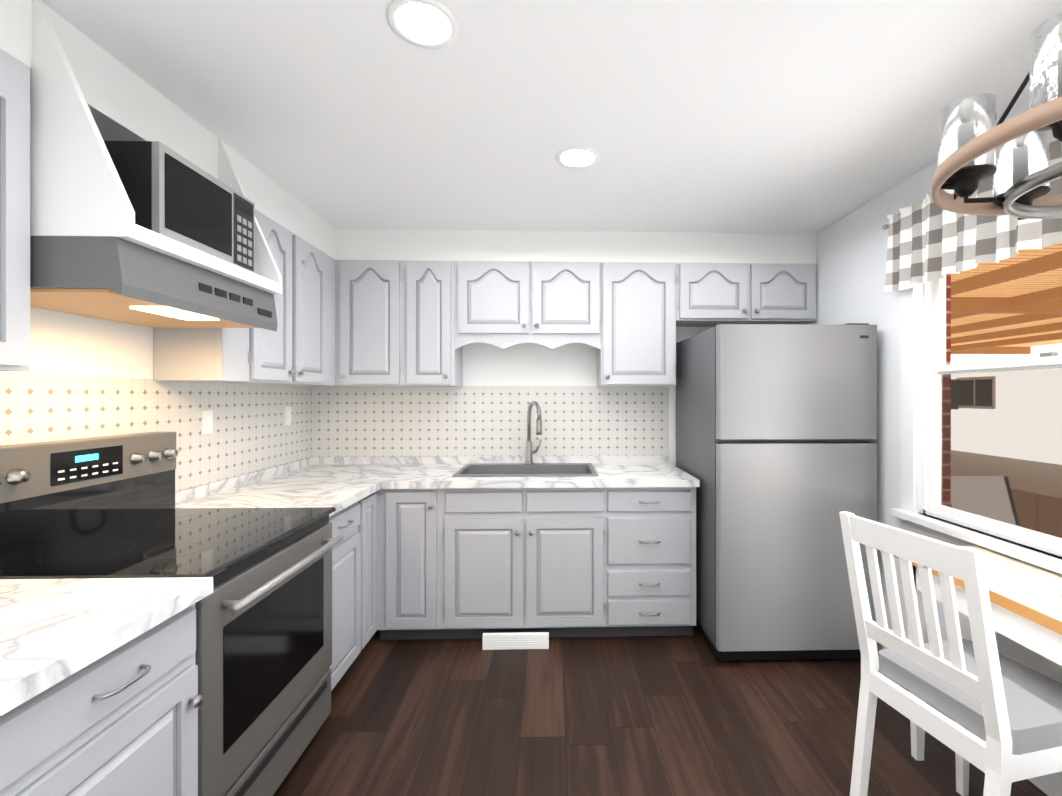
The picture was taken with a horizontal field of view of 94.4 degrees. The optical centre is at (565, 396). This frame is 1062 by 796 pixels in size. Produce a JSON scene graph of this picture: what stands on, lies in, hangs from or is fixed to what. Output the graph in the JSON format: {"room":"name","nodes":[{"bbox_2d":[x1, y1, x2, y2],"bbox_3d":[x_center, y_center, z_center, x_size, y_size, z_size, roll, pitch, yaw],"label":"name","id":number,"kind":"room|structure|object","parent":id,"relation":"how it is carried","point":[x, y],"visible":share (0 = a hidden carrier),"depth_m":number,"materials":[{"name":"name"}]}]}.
{"room":"kitchen","nodes":[
{"label":"kitchen","id":0,"kind":"room"},
{"bbox_2d":[0,307,311,491],"bbox_3d":[-1.720,0.165,0.996,0.110,2.430,4.930,0,0,-2],"label":"wall","id":1,"kind":"structure","parent":0,"point":[86,377],"depth_m":1.92,"materials":[{"name":"beige tile"}]},
{"bbox_2d":[0,48,29,370],"bbox_3d":[-1.507,-0.459,0.780,0.297,0.790,0.985,0,0,-2],"label":"upper cabinet","id":2,"kind":"object","parent":1,"relation":"attached to","point":[14,74],"depth_m":1.22,"materials":[{"name":"grey paint"}]},
{"bbox_2d":[30,236,277,331],"bbox_3d":[-1.428,-0.342,1.646,0.506,0.154,0.730,0,0,-2],"label":"range hood","id":3,"kind":"object","parent":1,"relation":"attached to","point":[117,279],"visible":0.98,"depth_m":1.43,"materials":[{"name":"metal"}]},
{"bbox_2d":[30,0,281,293],"bbox_3d":[-1.420,-0.733,1.646,0.522,0.627,0.732,0,0,-2],"label":"shelf","id":4,"kind":"object","parent":1,"relation":"attached to","point":[77,187],"visible":0.54,"depth_m":1.28,"materials":[{"name":"white paint"}]},
{"bbox_2d":[104,141,254,272],"bbox_3d":[-1.375,-0.603,1.661,0.360,0.285,0.460,0,0,-2],"label":"microwave","id":5,"kind":"object","parent":4,"relation":"in","point":[172,194],"visible":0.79,"depth_m":1.53,"materials":[{"name":"black plastic"}]},
{"bbox_2d":[202,410,212,434],"bbox_3d":[-1.700,0.125,2.327,0.007,0.116,0.072,0,0,-2],"label":"electrical outlet","id":6,"kind":"object","parent":1,"relation":"attached to","point":[207,422],"visible":1,"depth_m":2.32,"materials":[{"name":"white plastic"}]},
{"bbox_2d":[153,209,334,385],"bbox_3d":[-1.559,-0.460,2.544,0.297,0.790,1.059,0,0,-2],"label":"upper cabinet","id":7,"kind":"object","parent":1,"relation":"attached to","point":[297,348],"depth_m":2.43,"materials":[{"name":"grey paint"}]},
{"bbox_2d":[285,407,291,425],"bbox_3d":[-1.721,0.124,3.042,0.007,0.116,0.072,0,0,-2],"label":"electrical outlet","id":8,"kind":"object","parent":1,"relation":"attached to","point":[288,416],"visible":1,"depth_m":3.04,"materials":[{"name":"white plastic"}]},
{"bbox_2d":[312,327,712,465],"bbox_3d":[-0.007,0.164,3.457,3.460,2.430,0.110,0,0,-2],"label":"wall","id":9,"kind":"structure","parent":0,"point":[482,411],"depth_m":3.39,"materials":[{"name":"beige tile"}]},
{"bbox_2d":[312,260,463,386],"bbox_3d":[-1.218,-0.461,3.215,1.019,0.790,0.297,0,0,-2],"label":"upper cabinet","id":10,"kind":"object","parent":9,"relation":"attached to","point":[404,323],"depth_m":3.07,"materials":[{"name":"grey paint"}]},
{"bbox_2d":[456,261,603,343],"bbox_3d":[-0.245,-0.621,3.243,0.924,0.469,0.297,0,0,-2],"label":"upper cabinet","id":11,"kind":"object","parent":9,"relation":"attached to","point":[498,302],"depth_m":3.10,"materials":[{"name":"grey paint"}]},
{"bbox_2d":[584,262,679,386],"bbox_3d":[0.426,-0.461,3.263,0.551,0.790,0.297,0,0,-2],"label":"upper cabinet","id":12,"kind":"object","parent":9,"relation":"attached to","point":[637,347],"depth_m":3.12,"materials":[{"name":"grey paint"}]},
{"bbox_2d":[680,263,816,326],"bbox_3d":[1.159,-0.671,3.285,0.913,0.370,0.297,0,0,-2],"label":"upper cabinet","id":13,"kind":"object","parent":9,"relation":"attached to","point":[711,294],"depth_m":3.14,"materials":[{"name":"grey paint"}]},
{"bbox_2d":[41,0,1061,233],"bbox_3d":[0.009,-1.080,1.046,3.570,0.060,4.930,0,0,-2],"label":"ceiling","id":14,"kind":"structure","parent":0,"point":[766,116],"depth_m":1.72,"materials":[{"name":"white paint"}]},
{"bbox_2d":[0,0,335,259],"bbox_3d":[-1.525,-0.952,1.001,0.280,0.195,4.710,0,0,-2],"label":"soffit","id":15,"kind":"structure","parent":14,"relation":"attached to","point":[124,103],"depth_m":1.62,"materials":[{"name":"white paint"}]},
{"bbox_2d":[387,0,458,48],"bbox_3d":[-0.401,-1.046,1.379,0.196,0.006,0.196,0,0,-2],"label":"recessed light","id":16,"kind":"object","parent":14,"relation":"in","point":[430,24],"visible":1,"depth_m":1.38,"materials":[{"name":"white"}]},
{"bbox_2d":[336,229,816,263],"bbox_3d":[0.094,-0.953,3.265,3.050,0.195,0.280,0,0,-2],"label":"soffit","id":17,"kind":"structure","parent":14,"relation":"attached to","point":[351,244],"depth_m":3.12,"materials":[{"name":"white paint"}]},
{"bbox_2d":[555,146,599,168],"bbox_3d":[0.051,-1.047,2.158,0.196,0.006,0.196,0,0,-2],"label":"recessed light","id":18,"kind":"object","parent":14,"relation":"in","point":[577,157],"visible":1,"depth_m":2.16,"materials":[{"name":"white"}]},
{"bbox_2d":[932,12,1061,219],"bbox_3d":[1.078,-0.726,0.943,0.600,0.643,0.600,0,0,-2],"label":"chandelier","id":19,"kind":"object","parent":14,"relation":"hanging from","point":[977,144],"visible":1,"depth_m":1.04,"materials":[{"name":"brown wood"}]},
{"bbox_2d":[273,626,1047,795],"bbox_3d":[0.009,1.410,1.047,3.570,0.060,4.930,0,0,-2],"label":"floor","id":20,"kind":"structure","parent":0,"point":[684,715],"depth_m":2.04,"materials":[{"name":"brown wood"}]},
{"bbox_2d":[0,603,202,795],"bbox_3d":[-1.269,0.943,0.753,0.772,0.875,0.997,0,0,-2],"label":"base cabinet","id":21,"kind":"object","parent":20,"relation":"on","point":[122,720],"visible":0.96,"depth_m":1.02,"materials":[{"name":"grey paint"}]},
{"bbox_2d":[0,577,212,715],"bbox_3d":[-1.274,0.461,0.753,0.762,0.090,0.997,0,0,-2],"label":"countertop","id":22,"kind":"structure","parent":21,"relation":"on","point":[53,632],"depth_m":1.03,"materials":[{"name":"stone"}]},
{"bbox_2d":[0,432,342,795],"bbox_3d":[-1.279,0.763,1.635,0.785,1.235,0.760,0,0,-2],"label":"range","id":23,"kind":"object","parent":20,"relation":"on","point":[98,507],"visible":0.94,"depth_m":1.55,"materials":[{"name":"grey metal"}]},
{"bbox_2d":[329,495,368,690],"bbox_3d":[-1.361,0.942,2.265,0.677,0.876,0.499,0,0,-2],"label":"base cabinet","id":24,"kind":"object","parent":20,"relation":"on","point":[354,589],"depth_m":2.32,"materials":[{"name":"grey paint"}]},
{"bbox_2d":[369,492,376,639],"bbox_3d":[-1.369,0.942,2.530,0.677,0.876,0.280,0,0,-2],"label":"base cabinet","id":25,"kind":"object","parent":20,"relation":"on","point":[372,497],"depth_m":2.63,"materials":[{"name":"grey paint"}]},
{"bbox_2d":[175,468,383,516],"bbox_3d":[-1.350,0.460,2.334,0.702,0.090,0.637,0,0,-2],"label":"countertop","id":26,"kind":"structure","parent":25,"relation":"on","point":[338,488],"depth_m":2.42,"materials":[{"name":"stone"}]},
{"bbox_2d":[376,489,443,639],"bbox_3d":[-0.882,0.942,3.036,0.360,0.876,0.677,0,0,-2],"label":"base cabinet","id":27,"kind":"object","parent":20,"relation":"on","point":[410,522],"depth_m":2.70,"materials":[{"name":"grey paint"}]},
{"bbox_2d":[286,456,407,463],"bbox_3d":[-1.371,0.459,3.043,0.703,0.090,0.420,0,0,-2],"label":"countertop","id":28,"kind":"structure","parent":27,"relation":"on","point":[312,460],"depth_m":3.34,"materials":[{"name":"stone"}]},
{"bbox_2d":[444,488,607,638],"bbox_3d":[-0.246,0.942,3.054,0.913,0.876,0.677,0,0,-2],"label":"base cabinet","id":29,"kind":"object","parent":20,"relation":"on","point":[463,563],"depth_m":2.72,"materials":[{"name":"grey paint"}]},
{"bbox_2d":[271,456,699,488],"bbox_3d":[-0.496,0.459,3.031,2.452,0.090,0.707,0,0,-2],"label":"countertop","id":30,"kind":"structure","parent":29,"relation":"on","point":[417,472],"depth_m":2.91,"materials":[{"name":"stone"}]},
{"bbox_2d":[452,463,597,476],"bbox_3d":[-0.241,0.564,3.076,0.840,0.220,0.490,0,0,-2],"label":"sink","id":31,"kind":"object","parent":30,"relation":"in","point":[517,469],"visible":0.35,"depth_m":3.23,"materials":[{"name":"grey metal"}]},
{"bbox_2d":[524,401,541,464],"bbox_3d":[-0.215,0.242,3.221,0.123,0.423,0.185,0,0,-2],"label":"faucet","id":32,"kind":"object","parent":30,"relation":"on","point":[529,453],"visible":1,"depth_m":3.26,"materials":[{"name":"silver metal"}]},
{"bbox_2d":[482,632,548,649],"bbox_3d":[-0.274,1.338,2.680,0.360,0.079,0.029,0,0,-2],"label":"air vent","id":33,"kind":"object","parent":29,"relation":"attached to","point":[516,640],"visible":1,"depth_m":2.67,"materials":[{"name":"white metal"}]},
{"bbox_2d":[608,487,695,635],"bbox_3d":[0.435,0.942,3.074,0.581,0.876,0.677,0,0,-2],"label":"base cabinet","id":34,"kind":"object","parent":20,"relation":"on","point":[652,530],"depth_m":2.74,"materials":[{"name":"grey paint"}]},
{"bbox_2d":[676,323,876,660],"bbox_3d":[1.174,0.501,2.932,0.830,1.757,0.871,0,0,-2],"label":"fridge","id":35,"kind":"object","parent":20,"relation":"on","point":[776,432],"visible":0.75,"depth_m":2.50,"materials":[{"name":"grey metal"}]},
{"bbox_2d":[839,511,1061,795],"bbox_3d":[1.198,0.880,1.461,0.517,1.000,0.430,0,0,-13],"label":"chair","id":36,"kind":"object","parent":20,"relation":"on","point":[1008,710],"visible":1,"depth_m":1.37,"materials":[{"name":"white wood"}]},
{"bbox_2d":[893,546,1061,760],"bbox_3d":[1.493,0.985,1.011,0.374,0.790,1.850,0,0,-2],"label":"table","id":37,"kind":"object","parent":20,"relation":"on","point":[1026,602],"visible":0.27,"depth_m":1.50,"materials":[{"name":"white wood"}]},
{"bbox_2d":[808,104,1061,795],"bbox_3d":[1.738,0.165,1.098,0.110,2.430,4.710,0,0,-2],"label":"wall","id":38,"kind":"structure","parent":0,"point":[851,259],"depth_m":2.51,"materials":[{"name":"white paint"}]},
{"bbox_2d":[882,224,888,229],"bbox_3d":[1.638,-0.848,1.710,0.052,0.025,1.536,0,0,-2],"label":"rod","id":39,"kind":"object","parent":38,"relation":"attached to","point":[885,226],"visible":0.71,"depth_m":2.45,"materials":[{"name":"silver metal"}]},
{"bbox_2d":[885,130,1061,290],"bbox_3d":[1.605,-0.689,1.709,0.056,0.385,1.380,0,0,-2],"label":"valance","id":40,"kind":"object","parent":39,"relation":"hanging from","point":[929,239],"visible":0.5,"depth_m":2.03,"materials":[{"name":"fabric"}]},
{"bbox_2d":[889,274,1061,573],"bbox_3d":[1.689,-0.123,1.746,0.170,1.403,1.320,0,0,-2],"label":"window","id":41,"kind":"structure","parent":38,"relation":"in","point":[936,368],"depth_m":2.14,"materials":[{"name":"white"}]},
{"label":"outside","id":42,"kind":"structure","parent":0,"visible":0},
{"bbox_2d":[951,450,1061,497],"bbox_3d":[8.701,1.677,8.251,14.230,0.100,28.000,0,0,-2],"label":"ground","id":43,"kind":"structure","parent":42,"point":[976,465],"depth_m":10.72,"materials":[{"name":"grey gravel"}]},
{"bbox_2d":[942,274,950,506],"bbox_3d":[2.126,0.194,3.040,0.280,2.870,0.300,0,0,-2],"label":"brick column","id":44,"kind":"structure","parent":43,"relation":"on","point":[948,321],"depth_m":2.89,"materials":[{"name":"red brick"}]},
{"bbox_2d":[951,243,1061,354],"bbox_3d":[6.614,-1.195,11.190,10.230,0.260,30.000,0,0,-2],"label":"porch roof","id":45,"kind":"structure","parent":44,"relation":"on","point":[1012,305],"depth_m":6.15,"materials":[{"name":"brown wood"}]},
{"bbox_2d":[951,476,1019,525],"bbox_3d":[3.204,1.128,3.466,0.530,1.005,0.783,0,0,-2],"label":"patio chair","id":46,"kind":"object","parent":43,"relation":"on","point":[993,508],"depth_m":3.79,"materials":[{"name":"grey"}]},
{"bbox_2d":[951,344,1061,464],"bbox_3d":[7.087,-1.499,9.203,10.000,6.250,26.000,0,0,-2],"label":"wall","id":47,"kind":"structure","parent":43,"relation":"on","point":[971,358],"depth_m":12.86,"materials":[{"name":"paint"}]},
{"bbox_2d":[1011,489,1061,537],"bbox_3d":[3.887,1.222,7.109,0.080,0.810,18.000,0,0,-2],"label":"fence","id":48,"kind":"object","parent":43,"relation":"on","point":[1036,508],"depth_m":4.08,"materials":[{"name":"brown wood"}]}
]}

